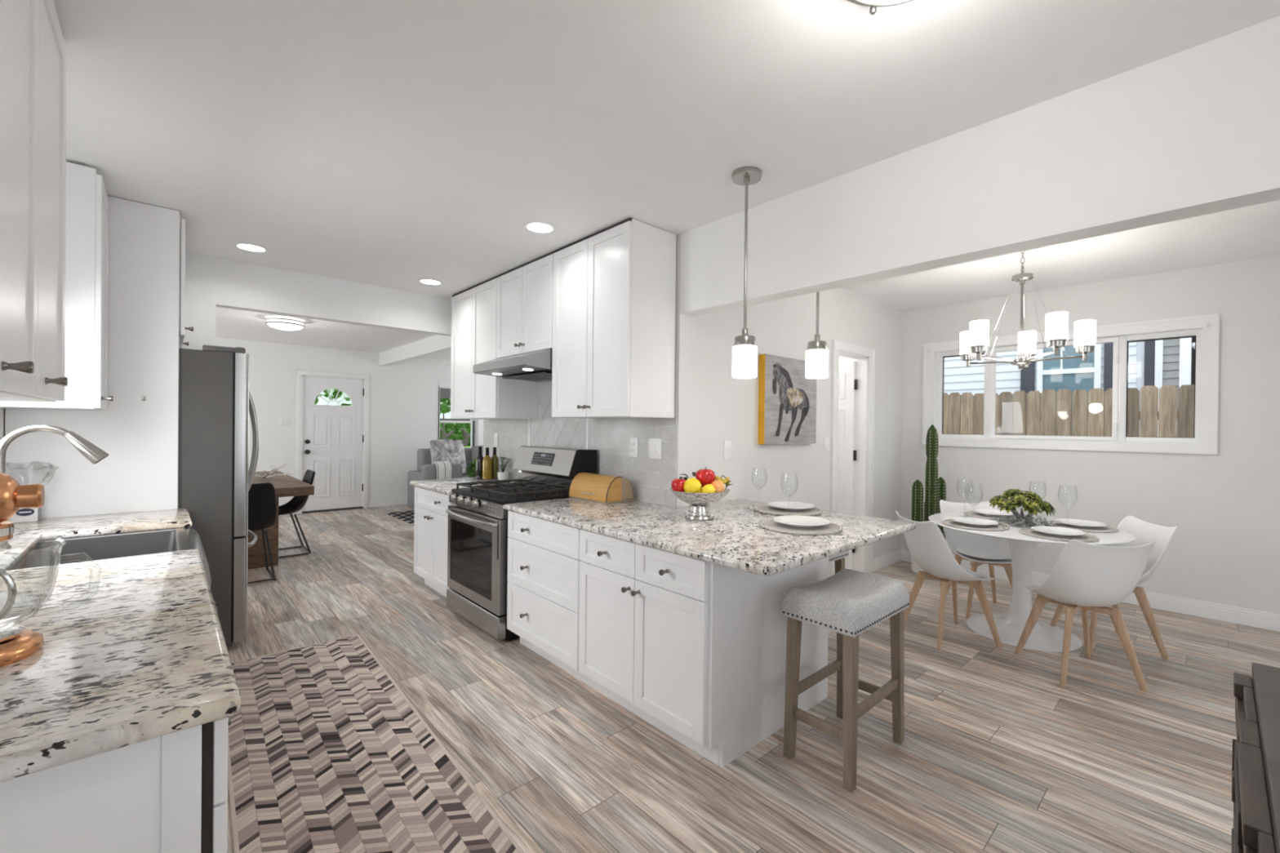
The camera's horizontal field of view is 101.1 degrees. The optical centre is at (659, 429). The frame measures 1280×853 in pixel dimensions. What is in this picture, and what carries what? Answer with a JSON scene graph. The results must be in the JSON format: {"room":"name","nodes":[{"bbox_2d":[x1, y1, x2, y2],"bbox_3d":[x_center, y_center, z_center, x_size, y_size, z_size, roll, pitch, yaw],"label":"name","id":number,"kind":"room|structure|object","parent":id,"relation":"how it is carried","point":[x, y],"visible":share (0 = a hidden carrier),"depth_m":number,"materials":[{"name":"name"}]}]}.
{"room":"kitchen","nodes":[
{"label":"kitchen","id":0,"kind":"room"},
{"bbox_2d":[0,408,4,439],"bbox_3d":[-1.179,0.081,0.315,0.120,2.648,8.474,0,0,-43],"label":"wall","id":1,"kind":"structure","parent":0,"point":[2,410],"depth_m":2.60,"materials":[{"name":"paint"}]},
{"bbox_2d":[0,0,67,402],"bbox_3d":[-1.502,-0.655,1.036,0.384,1.152,1.582,0,0,-43],"label":"upper cabinet","id":2,"kind":"object","parent":1,"relation":"attached to","point":[33,52],"visible":1,"depth_m":1.30,"materials":[{"name":"paint"}]},
{"bbox_2d":[0,161,113,409],"bbox_3d":[-2.963,-0.678,2.596,0.396,1.152,0.444,0,0,-43],"label":"upper cabinet","id":3,"kind":"object","parent":1,"relation":"attached to","point":[86,236],"visible":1,"depth_m":2.51,"materials":[{"name":"paint"}]},
{"bbox_2d":[178,215,193,348],"bbox_3d":[-3.349,-0.911,3.235,0.707,0.700,0.958,0,0,-43],"label":"upper cabinet","id":4,"kind":"object","parent":1,"relation":"attached to","point":[182,222],"visible":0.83,"depth_m":3.09,"materials":[{"name":"paint"}]},
{"bbox_2d":[181,253,451,350],"bbox_3d":[-2.865,-0.920,4.450,3.086,0.718,0.120,0,0,-43],"label":"wall","id":5,"kind":"structure","parent":1,"relation":"attached to","point":[211,282],"depth_m":4.28,"materials":[{"name":"paint"}]},
{"bbox_2d":[215,337,451,506],"bbox_3d":[-5.482,-0.001,8.447,9.000,2.650,0.120,0,0,-43],"label":"wall","id":6,"kind":"structure","parent":0,"point":[404,410],"depth_m":8.94,"materials":[{"name":"paint"}]},
{"bbox_2d":[295,369,369,514],"bbox_3d":[-5.320,0.201,8.588,1.022,2.247,0.140,0,0,-43],"label":"trim","id":7,"kind":"structure","parent":6,"relation":"attached to","point":[300,374],"depth_m":8.57,"materials":[{"name":"paint"}]},
{"bbox_2d":[302,376,364,511],"bbox_3d":[-5.278,0.230,8.552,0.850,2.130,0.121,0,0,-43],"label":"door","id":8,"kind":"structure","parent":6,"relation":"in","point":[333,438],"depth_m":8.56,"materials":[{"name":"paint"}]},
{"bbox_2d":[278,497,407,515],"bbox_3d":[-5.441,1.262,8.409,8.780,0.125,0.018,0,0,-43],"label":"baseboard","id":9,"kind":"structure","parent":6,"relation":"attached to","point":[396,501],"depth_m":9.10,"materials":[{"name":"paint"}]},
{"bbox_2d":[379,334,451,366],"bbox_3d":[-3.177,-1.171,7.377,0.123,0.216,4.574,0,0,-43],"label":"beam","id":10,"kind":"structure","parent":6,"relation":"attached to","point":[435,344],"depth_m":7.69,"materials":[{"name":"paint"}]},
{"bbox_2d":[438,382,483,447],"bbox_3d":[-3.767,-0.187,10.018,0.910,1.365,0.160,0,0,-43],"label":"window","id":11,"kind":"structure","parent":6,"relation":"in","point":[477,424],"depth_m":10.18,"materials":[{"name":"paint"}]},
{"bbox_2d":[53,0,1279,359],"bbox_3d":[-0.995,-1.298,3.692,9.000,0.116,13.167,0,0,-43],"label":"ceiling","id":12,"kind":"structure","parent":0,"point":[396,144],"depth_m":2.01,"materials":[{"name":"paint"}]},
{"bbox_2d":[232,242,268,253],"bbox_3d":[-2.864,-1.271,3.693,0.200,0.007,0.200,0,0,-43],"label":"recessed light","id":13,"kind":"object","parent":12,"relation":"in","point":[244,246],"visible":1,"depth_m":3.69,"materials":[{"name":"paint"}]},
{"bbox_2d":[265,315,304,330],"bbox_3d":[-4.365,-1.226,6.147,0.372,0.122,0.372,0,0,-43],"label":"drum light","id":14,"kind":"object","parent":12,"relation":"attached to","point":[286,323],"visible":1,"depth_m":6.03,"materials":[{"name":"white glass"}]},
{"bbox_2d":[523,221,556,234],"bbox_3d":[-0.740,-1.246,3.261,0.200,0.007,0.200,0,0,-43],"label":"recessed light","id":15,"kind":"object","parent":12,"relation":"in","point":[535,227],"visible":1,"depth_m":3.25,"materials":[{"name":"paint"}]},
{"bbox_2d":[452,217,631,297],"bbox_3d":[-1.065,-1.248,4.048,0.015,0.016,2.620,0,0,-43],"label":"trim","id":16,"kind":"structure","parent":12,"relation":"attached to","point":[628,219],"depth_m":3.71,"materials":[{"name":"white wood"}]},
{"bbox_2d":[731,166,762,378],"bbox_3d":[0.417,-0.743,2.545,0.148,0.984,0.148,0,0,-43],"label":"pendant lamp","id":17,"kind":"object","parent":12,"relation":"hanging from","point":[744,349],"visible":1,"depth_m":2.51,"materials":[{"name":"white glass"}]},
{"bbox_2d":[847,0,913,15],"bbox_3d":[0.611,-1.182,1.293,0.392,0.092,0.392,0,0,-43],"label":"dome light","id":18,"kind":"object","parent":12,"relation":"attached to","point":[873,4],"visible":1,"depth_m":1.44,"materials":[{"name":"white glass"}]},
{"bbox_2d":[226,504,1279,852],"bbox_3d":[-0.990,1.433,3.667,9.000,0.080,13.267,0,0,-43],"label":"floor","id":19,"kind":"structure","parent":0,"point":[994,756],"depth_m":2.43,"materials":[{"name":"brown wood"}]},
{"bbox_2d":[4,195,179,520],"bbox_3d":[-3.041,0.052,2.853,0.639,2.644,0.037,0,0,-43],"label":"wall","id":20,"kind":"structure","parent":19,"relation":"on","point":[138,430],"depth_m":2.93,"materials":[{"name":"paint"}]},
{"bbox_2d":[0,691,240,852],"bbox_3d":[-1.217,0.963,0.964,0.703,0.878,0.548,0,0,-43],"label":"base cabinet","id":21,"kind":"object","parent":19,"relation":"on","point":[166,793],"visible":0.52,"depth_m":0.89,"materials":[{"name":"paint"}]},
{"bbox_2d":[177,345,259,646],"bbox_3d":[-3.200,0.426,3.361,1.018,1.889,0.899,0,0,-43],"label":"refrigerator","id":22,"kind":"object","parent":19,"relation":"on","point":[215,401],"visible":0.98,"depth_m":3.23,"materials":[{"name":"metal"}]},
{"bbox_2d":[247,482,276,583],"bbox_3d":[-3.738,0.912,4.721,0.468,0.891,0.529,0,0,-43],"label":"leather chair","id":23,"kind":"object","parent":19,"relation":"on","point":[262,506],"visible":0.5,"depth_m":4.66,"materials":[{"name":"leather"}]},
{"bbox_2d":[247,471,314,568],"bbox_3d":[-4.601,0.950,5.757,1.005,0.790,2.230,0,0,-43],"label":"dining table","id":24,"kind":"object","parent":19,"relation":"on","point":[285,486],"visible":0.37,"depth_m":5.22,"materials":[{"name":"brown wood"}]},
{"bbox_2d":[278,469,315,558],"bbox_3d":[-4.075,0.904,5.722,0.529,0.891,0.468,0,0,-43],"label":"leather chair","id":25,"kind":"object","parent":19,"relation":"on","point":[295,504],"visible":0.62,"depth_m":5.80,"materials":[{"name":"leather"}]},
{"bbox_2d":[227,634,524,852],"bbox_3d":[-1.457,1.388,2.344,0.720,0.012,2.512,0,0,-41],"label":"runner rug","id":26,"kind":"object","parent":19,"relation":"on","point":[327,753],"visible":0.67,"depth_m":2.15,"materials":[{"name":"multicoloured fabric"}]},
{"bbox_2d":[385,510,413,524],"bbox_3d":[-3.433,1.343,8.188,1.100,0.008,1.500,0,0,-43],"label":"rug","id":27,"kind":"object","parent":19,"relation":"on","point":[406,516],"visible":0.21,"depth_m":8.14,"materials":[{"name":"black fabric"}]},
{"bbox_2d":[413,486,451,596],"bbox_3d":[-1.643,0.942,4.600,0.795,0.879,0.870,0,0,-43],"label":"base cabinet","id":28,"kind":"object","parent":19,"relation":"on","point":[430,516],"visible":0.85,"depth_m":4.34,"materials":[{"name":"paint"}]},
{"bbox_2d":[409,477,514,495],"bbox_3d":[-1.632,0.484,4.616,0.778,0.036,0.912,0,0,-43],"label":"countertop","id":29,"kind":"structure","parent":28,"relation":"on","point":[442,486],"depth_m":4.54,"materials":[{"name":"stone"}]},
{"bbox_2d":[482,447,492,479],"bbox_3d":[-1.604,0.318,4.902,0.084,0.295,0.084,0,0,-43],"label":"bottle","id":30,"kind":"object","parent":29,"relation":"on","point":[486,460],"visible":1,"depth_m":4.87,"materials":[{"name":"yellow glass"}]},
{"bbox_2d":[407,447,475,509],"bbox_3d":[-2.889,0.808,9.152,2.550,0.960,0.970,0,0,-43],"label":"sofa","id":31,"kind":"object","parent":19,"relation":"on","point":[424,455],"visible":0.12,"depth_m":8.57,"materials":[{"name":"grey fabric"}]},
{"bbox_2d":[430,439,466,473],"bbox_3d":[-3.473,0.459,8.673,0.228,0.582,0.600,1,0,39],"label":"cushion","id":32,"kind":"object","parent":31,"relation":"on","point":[452,451],"visible":0.66,"depth_m":8.63,"materials":[{"name":"fabric"}]},
{"bbox_2d":[421,463,462,479],"bbox_3d":[-2.737,0.913,6.853,0.520,0.895,0.610,0,0,-43],"label":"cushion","id":33,"kind":"object","parent":19,"relation":"on","point":[428,472],"visible":0.2,"depth_m":6.88,"materials":[{"name":"grey fabric"}]},
{"bbox_2d":[431,461,452,479],"bbox_3d":[-2.902,0.662,7.016,0.200,0.472,0.214,0,0,-43],"label":"throw blanket","id":34,"kind":"object","parent":33,"relation":"on","point":[444,468],"visible":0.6,"depth_m":6.95,"materials":[{"name":"fabric"}]},
{"bbox_2d":[445,445,597,639],"bbox_3d":[-1.060,0.766,3.937,0.848,1.250,0.848,0,0,-43],"label":"gas range","id":35,"kind":"object","parent":19,"relation":"on","point":[477,536],"visible":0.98,"depth_m":3.73,"materials":[{"name":"silver metal"}]},
{"bbox_2d":[451,484,571,505],"bbox_3d":[-1.083,0.475,3.911,0.590,0.032,0.848,0,0,-43],"label":"cooktop","id":36,"kind":"object","parent":35,"relation":"in","point":[481,496],"depth_m":3.67,"materials":[{"name":"black metal"}]},
{"bbox_2d":[506,511,592,687],"bbox_3d":[-0.451,0.961,3.321,0.775,0.879,0.797,0,0,-43],"label":"base cabinet","id":37,"kind":"object","parent":19,"relation":"on","point":[544,555],"visible":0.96,"depth_m":3.05,"materials":[{"name":"paint"}]},
{"bbox_2d":[577,528,829,767],"bbox_3d":[0.218,0.970,2.775,1.001,0.879,0.911,0,0,-43],"label":"base cabinet","id":38,"kind":"object","parent":19,"relation":"on","point":[694,648],"visible":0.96,"depth_m":2.37,"materials":[{"name":"paint"}]},
{"bbox_2d":[502,497,915,575],"bbox_3d":[0.203,0.511,3.115,1.399,0.036,2.023,0,0,-43],"label":"countertop","id":39,"kind":"structure","parent":38,"relation":"on","point":[735,538],"depth_m":2.60,"materials":[{"name":"stone"}]},
{"bbox_2d":[568,472,635,503],"bbox_3d":[-0.410,0.398,3.662,0.262,0.172,0.441,0,0,-43],"label":"bread box","id":40,"kind":"object","parent":39,"relation":"on","point":[605,489],"visible":1,"depth_m":3.54,"materials":[{"name":"wood"}]},
{"bbox_2d":[669,487,730,519],"bbox_3d":[0.225,0.412,2.931,0.340,0.158,0.340,0,0,-43],"label":"fruit bowl","id":41,"kind":"object","parent":39,"relation":"on","point":[700,504],"visible":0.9,"depth_m":2.85,"materials":[{"name":"silver metal"}]},
{"bbox_2d":[684,477,702,493],"bbox_3d":[0.181,0.315,2.875,0.100,0.104,0.099,1,0,2],"label":"lemon","id":42,"kind":"object","parent":41,"relation":"in","point":[693,485],"visible":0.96,"depth_m":2.84,"materials":[{"name":"yellow plant"}]},
{"bbox_3d":[0.207,0.351,2.969,0.096,0.096,0.117,0,0,-43],"label":"lemon","id":43,"kind":"object","parent":41,"relation":"in","visible":0},
{"bbox_2d":[695,466,715,487],"bbox_3d":[0.257,0.266,2.940,0.112,0.115,0.112,0,0,-43],"label":"apple","id":44,"kind":"object","parent":43,"relation":"on","point":[705,476],"visible":0.72,"depth_m":2.90,"materials":[{"name":"red plant"}]},
{"bbox_2d":[753,504,822,515],"bbox_3d":[0.781,0.491,3.215,0.410,0.015,0.410,1,0,24],"label":"placemat","id":45,"kind":"object","parent":39,"relation":"on","point":[764,508],"visible":0.7,"depth_m":3.15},
{"bbox_2d":[767,501,814,511],"bbox_3d":[0.810,0.476,3.242,0.282,0.025,0.282,0,0,-43],"label":"dinner plate","id":46,"kind":"object","parent":45,"relation":"on","point":[784,505],"visible":1,"depth_m":3.28,"materials":[{"name":"white ceramic"}]},
{"bbox_2d":[759,518,842,535],"bbox_3d":[0.719,0.492,2.683,0.410,0.015,0.410,0,0,-43],"label":"placemat","id":47,"kind":"object","parent":39,"relation":"on","point":[831,528],"visible":0.73,"depth_m":2.61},
{"bbox_2d":[773,515,830,527],"bbox_3d":[0.729,0.478,2.701,0.282,0.025,0.282,0,0,-43],"label":"dinner plate","id":48,"kind":"object","parent":47,"relation":"on","point":[796,521],"visible":1,"depth_m":2.73,"materials":[{"name":"white ceramic"}]},
{"bbox_2d":[829,550,848,573],"bbox_3d":[0.894,1.048,3.281,0.537,0.736,0.337,0,0,-43],"label":"bar stool","id":49,"kind":"object","parent":19,"relation":"on","point":[839,558],"visible":0.15,"depth_m":3.31,"materials":[{"name":"brown wood"}]},
{"bbox_2d":[781,568,909,792],"bbox_3d":[0.831,1.051,2.338,0.537,0.736,0.337,0,0,-43],"label":"bar stool","id":50,"kind":"object","parent":19,"relation":"on","point":[848,602],"visible":1,"depth_m":2.26,"materials":[{"name":"fabric"}]},
{"bbox_2d":[911,424,951,580],"bbox_3d":[2.636,0.688,5.102,0.348,1.475,0.348,0,0,-38],"label":"cactus","id":51,"kind":"object","parent":19,"relation":"on","point":[935,487],"visible":0.58,"depth_m":5.09,"materials":[{"name":"plant"}]},
{"bbox_2d":[895,511,1002,651],"bbox_3d":[1.960,1.008,3.624,0.531,0.832,0.473,1,0,-6],"label":"dining chair","id":52,"kind":"object","parent":19,"relation":"on","point":[926,544],"visible":0.92,"depth_m":3.48,"materials":[{"name":"white plastic"}]},
{"bbox_2d":[939,499,1012,619],"bbox_3d":[2.549,1.012,4.182,0.473,0.832,0.531,1,0,5],"label":"dining chair","id":53,"kind":"object","parent":19,"relation":"on","point":[980,549],"visible":0.71,"depth_m":4.27,"materials":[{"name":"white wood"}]},
{"bbox_2d":[928,511,1135,652],"bbox_3d":[2.558,1.053,3.716,1.184,0.755,1.184,0,0,-43],"label":"round table","id":54,"kind":"object","parent":19,"relation":"on","point":[1043,637],"visible":0.7,"depth_m":3.65,"materials":[{"name":"white paint"}]},
{"bbox_2d":[941,518,1009,531],"bbox_3d":[2.200,0.664,3.673,0.410,0.015,0.410,0,0,-43],"label":"placemat","id":55,"kind":"object","parent":54,"relation":"on","point":[949,522],"visible":0.66,"depth_m":3.59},
{"bbox_2d":[951,517,998,526],"bbox_3d":[2.200,0.650,3.673,0.282,0.025,0.282,0,0,-43],"label":"dinner plate","id":56,"kind":"object","parent":55,"relation":"on","point":[966,521],"visible":1,"depth_m":3.70,"materials":[{"name":"white ceramic"}]},
{"bbox_2d":[984,514,1060,528],"bbox_3d":[2.564,0.644,3.716,0.463,0.056,0.292,1,0,6],"label":"leaf garland","id":57,"kind":"object","parent":54,"relation":"on","point":[1002,517],"visible":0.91,"depth_m":3.67,"materials":[{"name":"plant"}]},
{"bbox_2d":[989,488,1055,526],"bbox_3d":[2.563,0.550,3.727,0.375,0.248,0.322,1,0,-21],"label":"centrepiece","id":58,"kind":"object","parent":54,"relation":"on","point":[1031,502],"visible":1,"depth_m":3.66,"materials":[{"name":"green plant"}]},
{"bbox_2d":[1018,527,1099,542],"bbox_3d":[2.534,0.669,3.350,0.410,0.015,0.410,1,0,7],"label":"placemat","id":59,"kind":"object","parent":54,"relation":"on","point":[1028,531],"visible":0.74,"depth_m":3.28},
{"bbox_2d":[1030,526,1085,536],"bbox_3d":[2.534,0.655,3.350,0.282,0.025,0.282,0,0,-43],"label":"dinner plate","id":60,"kind":"object","parent":59,"relation":"on","point":[1052,531],"visible":1,"depth_m":3.38,"materials":[{"name":"white ceramic"}]},
{"bbox_2d":[1044,520,1119,533],"bbox_3d":[2.923,0.672,3.656,0.410,0.015,0.410,0,0,-33],"label":"placemat","id":61,"kind":"object","parent":54,"relation":"on","point":[1107,528],"visible":0.48,"depth_m":3.57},
{"bbox_2d":[1054,518,1106,528],"bbox_3d":[2.923,0.658,3.656,0.282,0.025,0.282,0,0,-43],"label":"dinner plate","id":62,"kind":"object","parent":61,"relation":"on","point":[1073,522],"visible":0.98,"depth_m":3.68,"materials":[{"name":"white ceramic"}]},
{"bbox_2d":[1013,539,1155,692],"bbox_3d":[2.472,1.016,3.082,0.473,0.832,0.531,1,0,5],"label":"dining chair","id":63,"kind":"object","parent":19,"relation":"on","point":[1085,576],"visible":1,"depth_m":2.92,"materials":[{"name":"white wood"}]},
{"bbox_2d":[1049,515,1177,659],"bbox_3d":[3.041,1.020,3.538,0.531,0.832,0.473,1,0,9],"label":"dining chair","id":64,"kind":"object","parent":19,"relation":"on","point":[1144,532],"visible":0.37,"depth_m":3.40,"materials":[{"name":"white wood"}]},
{"bbox_2d":[1231,662,1279,852],"bbox_3d":[1.246,1.044,0.819,1.567,0.770,0.463,0,0,-43],"label":"sideboard","id":65,"kind":"object","parent":19,"relation":"on","point":[1255,755],"visible":1,"depth_m":1.12,"materials":[{"name":"brown wood"}]},
{"bbox_3d":[-1.740,0.955,1.519,0.703,0.878,0.972,0,0,-43],"label":"cabinet","id":66,"kind":"object","parent":19,"relation":"on","visible":0},
{"bbox_2d":[0,507,240,782],"bbox_3d":[-2.021,0.492,1.799,0.687,0.036,2.924,0,0,-43],"label":"countertop","id":67,"kind":"structure","parent":66,"relation":"on","point":[146,657],"depth_m":1.15,"materials":[{"name":"stone"}]},
{"bbox_2d":[0,471,44,666],"bbox_3d":[-1.483,0.279,1.046,0.343,0.408,0.216,0,0,-43],"label":"stand mixer","id":68,"kind":"object","parent":67,"relation":"on","point":[17,643],"visible":0.99,"depth_m":1.12,"materials":[{"name":"orange metal"}]},
{"bbox_2d":[0,538,101,632],"bbox_3d":[-1.425,0.339,1.107,0.248,0.174,0.262,1,0,13],"label":"mixing bowl","id":69,"kind":"object","parent":68,"relation":"in","point":[60,548],"visible":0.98,"depth_m":1.16,"materials":[{"name":"clear glass"}]},
{"bbox_2d":[8,506,41,523],"bbox_3d":[-3.164,0.376,2.629,0.092,0.165,0.102,0,0,-43],"label":"carton","id":70,"kind":"object","parent":67,"relation":"on","point":[27,514],"visible":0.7,"depth_m":2.60,"materials":[{"name":"white cardboard"}]},
{"bbox_2d":[0,424,108,551],"bbox_3d":[-2.489,0.224,2.159,0.323,0.488,0.134,0,0,-43],"label":"faucet","id":71,"kind":"object","parent":67,"relation":"on","point":[91,451],"visible":0.79,"depth_m":2.13,"materials":[{"name":"silver metal"}]},
{"bbox_2d":[9,527,211,588],"bbox_3d":[-2.300,0.619,2.228,0.573,0.236,0.820,0,0,-43],"label":"sink","id":72,"kind":"object","parent":67,"relation":"in","point":[180,539],"visible":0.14,"depth_m":2.44,"materials":[{"name":"metal"}]},
{"bbox_2d":[9,529,175,569],"bbox_3d":[-2.315,0.618,2.213,0.530,0.214,0.820,0,0,-43],"label":"basin","id":73,"kind":"object","parent":72,"relation":"in","point":[102,548],"depth_m":2.45,"materials":[{"name":"metal"}]},
{"bbox_2d":[674,233,903,575],"bbox_3d":[1.338,0.036,4.573,3.450,2.755,0.120,0,0,-43],"label":"wall","id":74,"kind":"structure","parent":0,"point":[713,407],"depth_m":4.10,"materials":[{"name":"paint"}]},
{"bbox_2d":[758,353,816,444],"bbox_3d":[1.023,-0.221,4.148,0.730,0.670,0.058,0,0,-43],"label":"canvas","id":75,"kind":"object","parent":74,"relation":"attached to","point":[787,399],"visible":0.99,"depth_m":4.06,"materials":[{"name":"fabric"}]},
{"bbox_2d":[837,360,857,569],"bbox_3d":[1.689,0.364,5.362,0.604,2.080,0.105,1,0,40],"label":"door","id":76,"kind":"structure","parent":74,"relation":"in","point":[846,454],"depth_m":5.23,"materials":[{"name":"paint"}]},
{"bbox_2d":[829,338,875,577],"bbox_3d":[1.774,0.310,4.969,0.806,2.213,0.147,0,0,-43],"label":"trim","id":77,"kind":"structure","parent":74,"relation":"attached to","point":[864,394],"depth_m":5.14,"materials":[{"name":"paint"}]},
{"bbox_2d":[828,548,902,577],"bbox_3d":[1.591,1.353,4.736,2.844,0.125,0.018,0,0,-43],"label":"baseboard","id":78,"kind":"structure","parent":74,"relation":"attached to","point":[884,561],"depth_m":5.44,"materials":[{"name":"paint"}]},
{"bbox_2d":[680,16,1279,316],"bbox_3d":[2.083,-0.989,1.365,0.127,0.566,5.552,0,0,-43],"label":"beam","id":79,"kind":"structure","parent":74,"relation":"attached to","point":[1194,131],"depth_m":1.99,"materials":[{"name":"paint"}]},
{"bbox_2d":[842,200,1279,311],"bbox_3d":[3.334,-1.311,2.620,3.433,0.100,5.672,0,0,-43],"label":"ceiling","id":80,"kind":"structure","parent":0,"point":[1251,232],"depth_m":3.95,"materials":[{"name":"paint"}]},
{"bbox_2d":[805,291,828,378],"bbox_3d":[0.865,-0.785,2.871,0.148,1.008,0.148,0,0,-43],"label":"pendant lamp","id":81,"kind":"object","parent":80,"relation":"hanging from","point":[817,352],"visible":0.68,"depth_m":2.83,"materials":[{"name":"white glass"}]},
{"bbox_2d":[960,250,1096,369],"bbox_3d":[2.487,-0.842,3.625,0.767,0.865,0.775,0,0,-43],"label":"chandelier","id":82,"kind":"object","parent":80,"relation":"hanging from","point":[975,342],"visible":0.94,"depth_m":3.49,"materials":[{"name":"white glass"}]},
{"bbox_2d":[900,254,1279,613],"bbox_3d":[4.547,0.099,3.783,0.140,2.705,5.672,0,0,-43],"label":"wall","id":83,"kind":"structure","parent":0,"point":[1224,548],"depth_m":4.17,"materials":[{"name":"paint"}]},
{"bbox_2d":[921,313,1219,454],"bbox_3d":[3.535,-0.352,4.792,0.154,1.066,2.130,0,0,-43],"label":"window","id":84,"kind":"structure","parent":83,"relation":"in","point":[1205,329],"depth_m":4.44,"materials":[{"name":"paint"}]},
{"bbox_2d":[901,549,1279,631],"bbox_3d":[4.517,1.389,3.691,0.018,0.125,5.552,0,0,-43],"label":"baseboard","id":85,"kind":"structure","parent":83,"relation":"attached to","point":[1225,613],"depth_m":4.08,"materials":[{"name":"paint"}]},
{"bbox_3d":[-0.835,0.067,4.451,0.120,2.648,2.682,0,0,-43],"label":"wall","id":86,"kind":"structure","parent":0,"visible":0},
{"bbox_2d":[450,278,537,419],"bbox_3d":[-1.533,-0.680,4.777,0.429,1.167,0.932,0,0,-43],"label":"upper cabinet","id":87,"kind":"object","parent":86,"relation":"attached to","point":[473,310],"visible":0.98,"depth_m":4.57,"materials":[{"name":"paint"}]},
{"bbox_2d":[496,253,553,358],"bbox_3d":[-0.917,-0.914,4.125,0.429,0.679,0.850,0,0,-43],"label":"upper cabinet","id":88,"kind":"object","parent":86,"relation":"attached to","point":[524,321],"visible":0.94,"depth_m":3.96,"materials":[{"name":"paint"}]},
{"bbox_2d":[472,348,552,382],"bbox_3d":[-0.981,-0.489,4.072,0.579,0.164,0.840,0,0,-43],"label":"range hood","id":89,"kind":"object","parent":88,"relation":"attached to","point":[536,366],"visible":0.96,"depth_m":3.84,"materials":[{"name":"metal"}]},
{"bbox_2d":[529,380,586,448],"bbox_3d":[-0.850,0.008,4.369,0.014,1.034,0.866,0,0,-43],"label":"backsplash","id":90,"kind":"structure","parent":86,"relation":"attached to","point":[546,430],"depth_m":4.43,"materials":[{"name":"tile"}]},
{"bbox_2d":[483,417,677,506],"bbox_3d":[-0.841,0.204,4.360,0.012,0.582,2.770,0,0,-43],"label":"backsplash","id":91,"kind":"structure","parent":86,"relation":"attached to","point":[651,480],"depth_m":3.70,"materials":[{"name":"tile"}]},
{"bbox_2d":[551,218,675,418],"bbox_3d":[-0.340,-0.661,3.510,0.429,1.167,0.834,0,0,-43],"label":"upper cabinet","id":92,"kind":"object","parent":86,"relation":"attached to","point":[614,289],"visible":1,"depth_m":3.28,"materials":[{"name":"paint"}]},
{"bbox_2d":[648,438,662,459],"bbox_3d":[-0.031,0.129,3.482,0.011,0.135,0.125,0,0,-43],"label":"wall switch","id":93,"kind":"object","parent":86,"relation":"attached to","point":[655,445],"visible":1,"depth_m":3.48,"materials":[{"name":"white plastic"}]},
{"bbox_3d":[-21.833,1.180,41.409,65.000,0.150,69.800,0,0,-43],"label":"ground","id":94,"kind":"structure","parent":0,"visible":0},
{"bbox_2d":[314,389,470,423],"bbox_3d":[-19.284,-2.713,51.858,26.400,7.600,9.600,0,0,-43],"label":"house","id":95,"kind":"object","parent":94,"relation":"on","point":[321,402],"visible":0.03,"depth_m":41.29,"materials":[{"name":"white"}]},
{"bbox_2d":[440,397,450,439],"bbox_3d":[-11.988,-0.327,29.226,1.155,3.184,1.142,0,0,-43],"label":"tree","id":96,"kind":"object","parent":94,"relation":"on","point":[444,409],"visible":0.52,"depth_m":29.06,"materials":[{"name":"green plant"}]},
{"bbox_2d":[440,422,471,445],"bbox_3d":[-14.263,0.356,38.773,10.820,1.853,2.356,0,0,-43],"label":"hedge","id":97,"kind":"object","parent":94,"relation":"on","point":[457,435],"visible":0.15,"depth_m":37.58,"materials":[{"name":"green plant"}]},
{"bbox_3d":[5.653,1.643,2.737,40.000,0.150,24.200,0,0,-43],"label":"ground","id":98,"kind":"structure","parent":0,"visible":0},
{"bbox_2d":[943,338,1180,437],"bbox_3d":[5.688,-1.614,10.236,4.500,6.300,6.460,0,0,-43],"label":"house","id":99,"kind":"object","parent":98,"relation":"on","point":[1153,362],"visible":0.15,"depth_m":7.30,"materials":[{"name":"white"}]},
{"bbox_2d":[1020,358,1035,431],"bbox_3d":[5.369,-0.571,7.678,0.038,2.070,0.170,0,0,-43],"label":"shutter","id":100,"kind":"object","parent":99,"relation":"hanging from","point":[1028,374],"depth_m":7.66,"materials":[{"name":"paint"}]},
{"bbox_2d":[1103,342,1113,393],"bbox_3d":[5.991,-0.562,7.017,0.038,2.070,0.105,0,0,-43],"label":"shutter","id":101,"kind":"object","parent":99,"relation":"hanging from","point":[1108,347],"depth_m":7.01,"materials":[{"name":"paint"}]},
{"bbox_2d":[1143,340,1155,386],"bbox_3d":[6.259,-0.593,6.726,0.050,4.300,0.095,0,0,-43],"label":"shutter","id":102,"kind":"object","parent":99,"relation":"hanging from","point":[1148,346],"depth_m":6.71,"materials":[{"name":"paint"}]},
{"bbox_2d":[942,384,1194,437],"bbox_3d":[4.740,0.535,6.155,0.154,2.017,8.852,0,0,-43],"label":"picket fence","id":103,"kind":"object","parent":98,"relation":"on","point":[964,412],"visible":0.19,"depth_m":6.03,"materials":[{"name":"brown wood"}]},
{"bbox_2d":[1179,337,1195,386],"bbox_3d":[7.595,-0.272,5.320,0.550,3.700,3.340,0,0,-43],"label":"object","id":104,"kind":"object","parent":98,"relation":"on","point":[1187,345],"visible":0.02,"depth_m":6.42,"materials":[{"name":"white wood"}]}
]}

